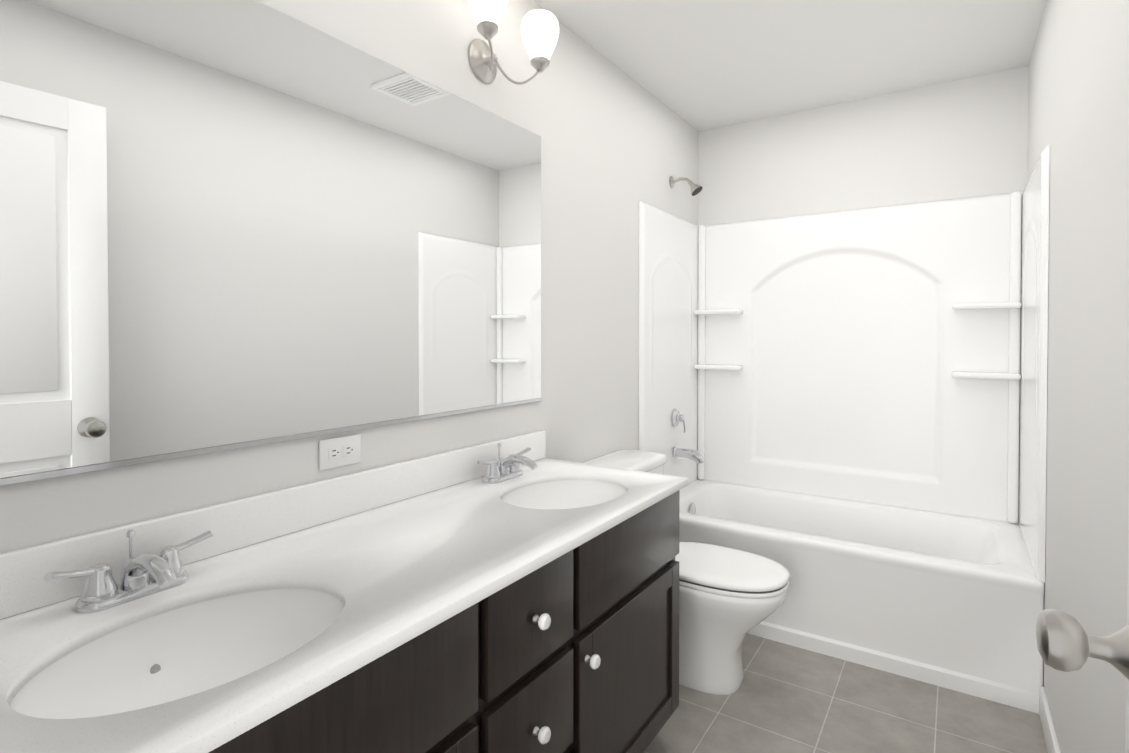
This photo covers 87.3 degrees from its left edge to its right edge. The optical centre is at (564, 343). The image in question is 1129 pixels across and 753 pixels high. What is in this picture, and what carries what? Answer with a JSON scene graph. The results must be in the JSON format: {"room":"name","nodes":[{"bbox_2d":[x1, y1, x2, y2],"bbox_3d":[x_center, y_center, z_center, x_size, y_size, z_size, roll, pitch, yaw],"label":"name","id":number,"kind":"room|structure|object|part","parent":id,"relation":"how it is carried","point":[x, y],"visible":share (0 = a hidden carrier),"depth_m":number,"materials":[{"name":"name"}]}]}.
{"room":"bathroom","nodes":[
{"label":"bathroom","id":0,"kind":"room"},
{"bbox_2d":[0,0,697,553],"bbox_3d":[-0.176,0.016,2.138,0.120,2.480,3.535,1,1,33],"label":"wall","id":1,"kind":"structure","parent":0,"point":[618,144],"depth_m":2.19,"materials":[{"name":"white paint"}]},
{"bbox_2d":[0,0,541,485],"bbox_3d":[-0.551,-0.261,1.448,0.009,0.957,1.684,1,1,33],"label":"mirror","id":2,"kind":"object","parent":1,"relation":"attached to","point":[230,224],"visible":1,"depth_m":1.24,"materials":[{"name":"clear glass"}]},
{"bbox_2d":[319,434,360,469],"bbox_3d":[-0.550,0.265,1.457,0.007,0.072,0.116,1,1,33],"label":"electrical outlet","id":3,"kind":"object","parent":1,"relation":"attached to","point":[339,451],"visible":1,"depth_m":1.45,"materials":[{"name":"white plastic"}]},
{"bbox_2d":[468,0,558,84],"bbox_3d":[-0.180,-0.941,1.831,0.196,0.228,0.380,1,1,33],"label":"sconce","id":4,"kind":"object","parent":1,"relation":"attached to","point":[540,31],"visible":1,"depth_m":1.86,"materials":[{"name":"white glass"}]},
{"bbox_2d":[669,176,702,195],"bbox_3d":[0.639,-0.829,3.096,0.168,0.117,0.068,1,1,33],"label":"shower head","id":5,"kind":"object","parent":1,"relation":"attached to","point":[696,189],"visible":1,"depth_m":3.08},
{"bbox_2d":[533,0,1045,130],"bbox_3d":[0.510,-1.268,1.667,1.764,0.100,3.535,1,1,33],"label":"ceiling","id":6,"kind":"structure","parent":0,"point":[699,65],"depth_m":2.45,"materials":[{"name":"white paint"}]},
{"bbox_2d":[643,634,1047,752],"bbox_3d":[0.510,1.312,1.702,1.764,0.100,3.535,1,1,33],"label":"floor","id":7,"kind":"structure","parent":0,"point":[785,698],"depth_m":2.00,"materials":[{"name":"tile"}]},
{"bbox_2d":[0,430,687,752],"bbox_3d":[-0.311,0.797,1.305,0.580,0.940,1.702,1,1,33],"label":"bathroom vanity","id":8,"kind":"object","parent":7,"relation":"on","point":[576,650],"depth_m":1.10,"materials":[{"name":"white stone"}]},
{"bbox_2d":[44,529,212,612],"bbox_3d":[-0.698,0.377,0.993,0.160,0.108,0.247,1,1,33],"label":"faucet","id":9,"kind":"object","parent":8,"relation":"on","point":[144,575],"visible":1,"depth_m":0.98,"materials":[{"name":"silver metal"}]},
{"bbox_3d":[-0.316,0.471,1.304,0.567,0.287,1.702,1,1,33],"label":"bathroom vanity top","id":10,"kind":"part","parent":8,"relation":"part of","materials":[{"name":"white stone"}]},
{"bbox_2d":[477,443,537,483],"bbox_3d":[-0.149,0.366,1.822,0.160,0.108,0.247,1,1,33],"label":"faucet","id":11,"kind":"object","parent":8,"relation":"on","point":[504,469],"visible":0.98,"depth_m":1.81,"materials":[{"name":"silver metal"}]},
{"bbox_2d":[582,449,789,694],"bbox_3d":[0.459,0.866,2.293,0.780,0.776,0.464,1,1,33],"label":"toilet","id":12,"kind":"object","parent":7,"relation":"on","point":[730,599],"visible":0.52,"depth_m":2.13,"materials":[{"name":"white ceramic"}]},
{"bbox_2d":[639,144,1049,713],"bbox_3d":[1.203,0.285,2.737,1.522,1.925,0.779,1,1,33],"label":"bathtub","id":13,"kind":"object","parent":7,"relation":"on","point":[857,398],"visible":1,"depth_m":2.83,"materials":[{"name":"white plastic"}]},
{"bbox_2d":[672,409,685,432],"bbox_3d":[0.611,0.408,3.131,0.056,0.123,0.092,1,1,33],"label":"tub valve","id":14,"kind":"object","parent":13,"relation":"attached to","point":[677,417],"visible":1,"depth_m":3.12,"materials":[{"name":"silver metal"}]},
{"bbox_2d":[673,447,704,463],"bbox_3d":[0.657,0.585,3.103,0.165,0.075,0.060,1,1,33],"label":"tub spout","id":15,"kind":"object","parent":13,"relation":"attached to","point":[697,457],"visible":0.98,"depth_m":3.08,"materials":[{"name":"silver metal"}]},
{"bbox_2d":[698,66,1027,225],"bbox_3d":[1.452,0.003,3.109,1.524,2.480,0.120,1,1,33],"label":"wall","id":16,"kind":"structure","parent":0,"point":[962,138],"depth_m":2.96,"materials":[{"name":"white paint"}]},
{"bbox_2d":[1027,0,1128,752],"bbox_3d":[1.195,0.028,1.231,0.120,2.480,3.535,1,1,33],"label":"wall","id":17,"kind":"structure","parent":0,"point":[1078,94],"depth_m":1.40,"materials":[{"name":"white paint"}]},
{"bbox_2d":[1039,686,1060,752],"bbox_3d":[0.924,1.222,0.958,0.014,0.100,2.513,1,1,33],"label":"baseboard","id":18,"kind":"structure","parent":17,"relation":"attached to","point":[1050,735],"depth_m":1.80,"materials":[{"name":"white wood"}]},
{"bbox_2d":[1036,508,1128,752],"bbox_3d":[0.406,0.202,0.318,0.170,2.134,0.872,1,1,33],"label":"door","id":19,"kind":"structure","parent":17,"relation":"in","point":[1065,642],"depth_m":0.64,"materials":[{"name":"white metal"}]}
]}

